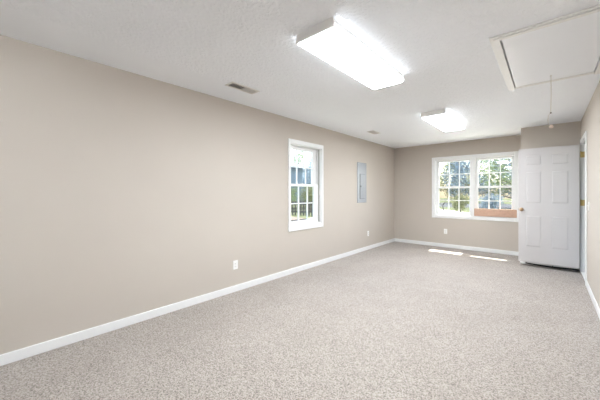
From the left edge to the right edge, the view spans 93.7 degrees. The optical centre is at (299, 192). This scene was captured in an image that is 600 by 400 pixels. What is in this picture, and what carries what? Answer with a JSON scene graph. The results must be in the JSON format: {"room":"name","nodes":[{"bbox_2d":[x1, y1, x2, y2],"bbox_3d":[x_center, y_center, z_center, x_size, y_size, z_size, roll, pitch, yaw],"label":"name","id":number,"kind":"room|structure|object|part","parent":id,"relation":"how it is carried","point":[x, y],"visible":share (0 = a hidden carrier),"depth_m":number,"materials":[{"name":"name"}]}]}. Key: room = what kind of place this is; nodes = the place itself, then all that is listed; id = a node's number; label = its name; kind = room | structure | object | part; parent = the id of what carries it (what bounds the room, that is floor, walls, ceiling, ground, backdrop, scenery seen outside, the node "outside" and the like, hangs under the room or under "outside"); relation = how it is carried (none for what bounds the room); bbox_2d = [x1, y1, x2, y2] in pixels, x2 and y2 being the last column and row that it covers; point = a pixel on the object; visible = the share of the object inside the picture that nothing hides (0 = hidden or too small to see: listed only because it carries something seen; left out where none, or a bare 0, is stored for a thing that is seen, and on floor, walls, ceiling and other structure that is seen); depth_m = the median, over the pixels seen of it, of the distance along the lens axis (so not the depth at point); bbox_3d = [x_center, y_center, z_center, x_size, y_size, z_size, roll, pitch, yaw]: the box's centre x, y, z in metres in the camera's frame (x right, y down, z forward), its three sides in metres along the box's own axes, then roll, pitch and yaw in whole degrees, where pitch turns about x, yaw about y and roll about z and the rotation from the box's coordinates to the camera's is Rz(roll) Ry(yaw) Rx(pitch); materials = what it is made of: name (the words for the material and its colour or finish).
{"room":"empty bonus room","nodes":[
{"label":"empty bonus room","id":0,"kind":"room"},
{"bbox_2d":[0,35,393,354],"bbox_3d":[-0.811,0.055,3.769,0.150,2.440,10.082,0,0,41],"label":"wall","id":1,"kind":"structure","parent":0,"point":[123,194],"depth_m":2.75,"materials":[{"name":"beige paint"}]},
{"bbox_2d":[0,238,394,365],"bbox_3d":[-0.750,1.234,3.715,0.014,0.083,9.782,0,0,41],"label":"baseboard","id":2,"kind":"structure","parent":1,"relation":"attached to","point":[39,348],"depth_m":2.81,"materials":[{"name":"white paint"}]},
{"bbox_2d":[233,260,237,269],"bbox_3d":[-0.831,0.930,3.626,0.009,0.115,0.071,0,0,41],"label":"wall outlet","id":3,"kind":"object","parent":1,"relation":"attached to","point":[235,263],"visible":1,"depth_m":3.62,"materials":[{"name":"white plastic"}]},
{"bbox_2d":[288,138,323,231],"bbox_3d":[0.043,-0.119,4.763,0.218,1.452,0.902,0,0,41],"label":"window","id":4,"kind":"structure","parent":1,"relation":"in","point":[317,151],"depth_m":4.86,"materials":[{"name":"white paint"}]},
{"bbox_3d":[0.033,-0.435,4.770,0.032,0.664,0.774,0,0,41],"label":"sash","id":5,"kind":"part","parent":4,"relation":"part of","materials":[{"name":"white paint"}]},
{"bbox_3d":[0.061,0.185,4.745,0.032,0.665,0.774,0,0,41],"label":"sash","id":6,"kind":"part","parent":4,"relation":"part of","materials":[{"name":"white paint"}]},
{"bbox_3d":[0.036,0.529,4.768,0.200,0.022,0.774,0,0,41],"label":"sill","id":7,"kind":"part","parent":4,"relation":"part of","materials":[{"name":"white paint"}]},
{"bbox_2d":[357,162,365,202],"bbox_3d":[1.344,-0.217,6.084,0.021,0.865,0.395,0,0,41],"label":"breaker panel","id":8,"kind":"object","parent":1,"relation":"attached to","point":[361,167],"visible":1,"depth_m":6.05,"materials":[{"name":"grey metal"}]},
{"bbox_3d":[1.356,-0.138,6.095,0.006,0.525,0.193,0,0,41],"label":"panel door","id":9,"kind":"part","parent":8,"relation":"part of","materials":[{"name":"grey metal"}]},
{"bbox_2d":[0,241,599,399],"bbox_3d":[1.075,1.335,2.106,5.179,0.120,10.082,0,0,41],"label":"floor","id":10,"kind":"structure","parent":0,"point":[394,320],"depth_m":2.41,"materials":[{"name":"beige carpet"}]},
{"bbox_2d":[0,0,599,147],"bbox_3d":[1.075,-1.225,2.106,5.179,0.120,10.082,0,0,41],"label":"ceiling","id":11,"kind":"structure","parent":0,"point":[443,51],"depth_m":2.33,"materials":[{"name":"paint"}]},
{"bbox_2d":[225,81,259,93],"bbox_3d":[-0.636,-1.159,3.127,0.145,0.013,0.375,0,0,41],"label":"ceiling vent","id":12,"kind":"object","parent":11,"relation":"in","point":[232,84],"visible":1,"depth_m":3.11,"materials":[{"name":"metal"}]},
{"bbox_2d":[296,17,403,88],"bbox_3d":[0.499,-1.127,2.423,0.336,0.075,1.220,0,0,41],"label":"ceiling light","id":13,"kind":"object","parent":11,"relation":"attached to","point":[329,40],"visible":1,"depth_m":2.22,"materials":[{"name":"white plastic"}]},
{"bbox_2d":[421,109,464,130],"bbox_3d":[2.293,-1.127,4.458,0.336,0.075,1.220,0,0,41],"label":"ceiling light","id":14,"kind":"object","parent":11,"relation":"attached to","point":[442,119],"visible":1,"depth_m":4.24,"materials":[{"name":"white plastic"}]},
{"bbox_2d":[489,4,599,127],"bbox_3d":[2.168,-0.971,2.408,0.732,0.668,1.430,0,0,41],"label":"attic hatch","id":15,"kind":"object","parent":11,"relation":"attached to","point":[567,46],"visible":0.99,"depth_m":2.30,"materials":[{"name":"white paint"}]},
{"bbox_3d":[2.171,-1.169,2.410,0.598,0.015,1.297,0,0,41],"label":"hatch panel","id":16,"kind":"part","parent":15,"relation":"part of","materials":[{"name":"white paint"}]},
{"bbox_2d":[394,135,520,251],"bbox_3d":[3.864,0.055,6.268,3.559,2.440,0.150,0,0,41],"label":"wall","id":17,"kind":"structure","parent":0,"point":[413,220],"depth_m":6.76,"materials":[{"name":"beige paint"}]},
{"bbox_2d":[432,151,517,221],"bbox_3d":[3.860,-0.123,6.293,1.652,1.436,0.218,0,0,41],"label":"window","id":18,"kind":"structure","parent":17,"relation":"in","point":[474,159],"depth_m":6.21,"materials":[{"name":"white paint"}]},
{"bbox_3d":[3.585,-0.432,6.553,0.745,0.659,0.032,0,0,41],"label":"sash","id":19,"kind":"part","parent":18,"relation":"part of","materials":[{"name":"white paint"}]},
{"bbox_3d":[3.560,0.180,6.524,0.745,0.655,0.032,0,0,41],"label":"sash","id":20,"kind":"part","parent":18,"relation":"part of","materials":[{"name":"white paint"}]},
{"bbox_3d":[3.866,0.519,6.300,1.502,0.022,0.200,0,0,41],"label":"sill","id":21,"kind":"part","parent":18,"relation":"part of","materials":[{"name":"white paint"}]},
{"bbox_3d":[4.147,0.180,6.006,0.693,0.655,0.032,0,0,41],"label":"sash","id":22,"kind":"part","parent":18,"relation":"part of","materials":[{"name":"white paint"}]},
{"bbox_3d":[4.172,-0.432,6.035,0.693,0.659,0.032,0,0,41],"label":"sash","id":23,"kind":"part","parent":18,"relation":"part of","materials":[{"name":"white paint"}]},
{"bbox_2d":[474,208,516,217],"bbox_3d":[4.125,0.426,5.952,0.748,0.162,0.066,0,0,41],"label":"cardboard box","id":24,"kind":"object","parent":18,"relation":"on","point":[509,213],"visible":1,"depth_m":5.91,"materials":[{"name":"brown cardboard"}]},
{"bbox_2d":[395,238,579,270],"bbox_3d":[3.516,1.234,5.971,3.401,0.083,0.755,0,0,41],"label":"baseboard","id":25,"kind":"structure","parent":17,"relation":"attached to","point":[515,253],"depth_m":6.28,"materials":[{"name":"white paint"}]},
{"bbox_2d":[521,121,580,148],"bbox_3d":[4.520,0.055,5.096,0.764,2.440,0.741,0,0,41],"label":"wall","id":26,"kind":"structure","parent":0,"point":[562,134],"depth_m":4.80,"materials":[{"name":"beige paint"}]},
{"bbox_2d":[581,81,599,307],"bbox_3d":[1.813,0.055,1.356,0.120,2.440,9.932,0,0,41],"label":"wall","id":27,"kind":"structure","parent":0,"point":[590,122],"depth_m":3.30,"materials":[{"name":"beige paint"}]},
{"bbox_2d":[518,145,584,270],"bbox_3d":[4.167,0.243,4.694,0.832,2.008,0.172,0,0,41],"label":"door","id":28,"kind":"structure","parent":27,"relation":"in","point":[549,201],"depth_m":4.67,"materials":[{"name":"white paint"}]},
{"bbox_2d":[580,131,586,285],"bbox_3d":[4.252,0.215,4.135,0.136,2.120,0.901,0,0,41],"label":"door frame","id":29,"kind":"structure","parent":27,"relation":"attached to","point":[583,141],"depth_m":4.44,"materials":[{"name":"white paint"}]},
{"bbox_2d":[586,280,599,318],"bbox_3d":[1.562,1.234,1.173,0.014,0.083,9.027,0,0,41],"label":"baseboard","id":30,"kind":"structure","parent":27,"relation":"attached to","point":[593,299],"depth_m":3.19,"materials":[{"name":"white paint"}]},
{"label":"outside","id":31,"kind":"structure","parent":0,"visible":0},
{"bbox_2d":[291,198,511,217],"bbox_3d":[10.241,1.625,34.298,110.000,0.200,115.000,0,0,41],"label":"ground","id":32,"kind":"structure","parent":31,"point":[467,210],"depth_m":27.21,"materials":[{"name":"green plant"}]},
{"bbox_2d":[291,186,299,208],"bbox_3d":[-1.096,0.395,25.033,1.893,2.280,2.477,0,0,-16],"label":"leafy shrub","id":33,"kind":"object","parent":32,"relation":"on","point":[293,194],"visible":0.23,"depth_m":24.90,"materials":[{"name":"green plant"}]},
{"bbox_2d":[291,163,310,202],"bbox_3d":[-2.708,-1.575,43.048,7.800,6.200,12.800,0,0,41],"label":"house","id":34,"kind":"structure","parent":32,"relation":"on","point":[293,169],"depth_m":40.74,"materials":[{"name":"blue"}]},
{"bbox_2d":[291,150,310,164],"bbox_3d":[-0.463,-4.439,60.274,10.662,11.962,10.788,0,0,34],"label":"broadleaf tree","id":35,"kind":"object","parent":32,"relation":"on","point":[300,154],"visible":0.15,"depth_m":59.60,"materials":[{"name":"green plant"}]},
{"bbox_2d":[291,201,312,215],"bbox_3d":[0.178,1.005,19.131,6.310,1.040,0.160,0,0,26],"label":"picket fence","id":36,"kind":"object","parent":32,"relation":"on","point":[309,204],"visible":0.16,"depth_m":19.10,"materials":[{"name":"grey wood"}]},
{"bbox_2d":[297,187,312,210],"bbox_3d":[0.649,0.371,22.241,1.950,2.328,2.429,0,0,-8],"label":"leafy shrub","id":37,"kind":"object","parent":32,"relation":"on","point":[310,198],"visible":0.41,"depth_m":22.16,"materials":[{"name":"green plant"}]},
{"bbox_2d":[301,154,312,196],"bbox_3d":[2.385,-1.683,29.298,5.198,6.435,5.412,0,0,19],"label":"broadleaf tree","id":38,"kind":"object","parent":32,"relation":"on","point":[309,170],"visible":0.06,"depth_m":29.09,"materials":[{"name":"plant"}]},
{"bbox_2d":[439,161,469,198],"bbox_3d":[36.699,-3.702,66.128,8.481,10.562,8.718,0,0,0],"label":"broadleaf tree","id":39,"kind":"object","parent":32,"relation":"on","point":[442,183],"visible":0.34,"depth_m":66.15,"materials":[{"name":"green plant"}]},
{"bbox_2d":[441,158,511,198],"bbox_3d":[26.844,-4.204,43.025,9.663,11.491,9.281,0,0,18],"label":"broadleaf tree","id":40,"kind":"object","parent":32,"relation":"on","point":[462,170],"visible":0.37,"depth_m":43.23,"materials":[{"name":"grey plant"}]},
{"bbox_2d":[479,193,503,208],"bbox_3d":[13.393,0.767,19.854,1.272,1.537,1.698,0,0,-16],"label":"car","id":41,"kind":"object","parent":32,"relation":"on","point":[492,201],"visible":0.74,"depth_m":19.70,"materials":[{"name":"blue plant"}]},
{"bbox_2d":[492,158,511,198],"bbox_3d":[41.055,-4.204,51.831,9.281,11.491,9.663,0,0,-35],"label":"broadleaf tree","id":42,"kind":"object","parent":32,"relation":"on","point":[509,163],"visible":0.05,"depth_m":52.52,"materials":[{"name":"green plant"}]},
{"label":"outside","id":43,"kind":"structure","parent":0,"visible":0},
{"bbox_2d":[439,203,511,208],"bbox_3d":[18.621,1.528,36.242,60.000,0.035,13.000,0,0,41],"label":"road","id":44,"kind":"structure","parent":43,"point":[503,206],"depth_m":33.28,"materials":[{"name":"grey asphalt"}]},
{"bbox_2d":[479,158,511,198],"bbox_3d":[21.274,-2.604,27.981,7.469,8.281,7.382,0,0,-10],"label":"broadleaf tree","id":45,"kind":"object","parent":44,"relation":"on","point":[493,176],"visible":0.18,"depth_m":28.15,"materials":[{"name":"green plant"}]},
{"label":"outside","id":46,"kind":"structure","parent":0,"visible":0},
{"bbox_2d":[291,209,466,220],"bbox_3d":[9.851,1.525,17.978,13.000,0.040,22.000,0,0,41],"label":"driveway","id":47,"kind":"structure","parent":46,"point":[439,209],"depth_m":22.56,"materials":[{"name":"concrete"}]},
{"bbox_2d":[451,193,469,211],"bbox_3d":[12.224,0.781,21.592,1.289,1.509,1.569,0,0,-11],"label":"leafy shrub","id":48,"kind":"object","parent":47,"relation":"on","point":[461,204],"visible":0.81,"depth_m":21.47,"materials":[{"name":"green plant"}]},
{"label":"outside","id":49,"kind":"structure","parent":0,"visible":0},
{"bbox_2d":[291,217,305,220],"bbox_3d":[-5.477,1.525,19.494,18.000,0.040,10.000,0,0,41],"label":"path","id":50,"kind":"structure","parent":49,"point":[292,218],"depth_m":16.43,"materials":[{"name":"beige concrete"}]}
]}

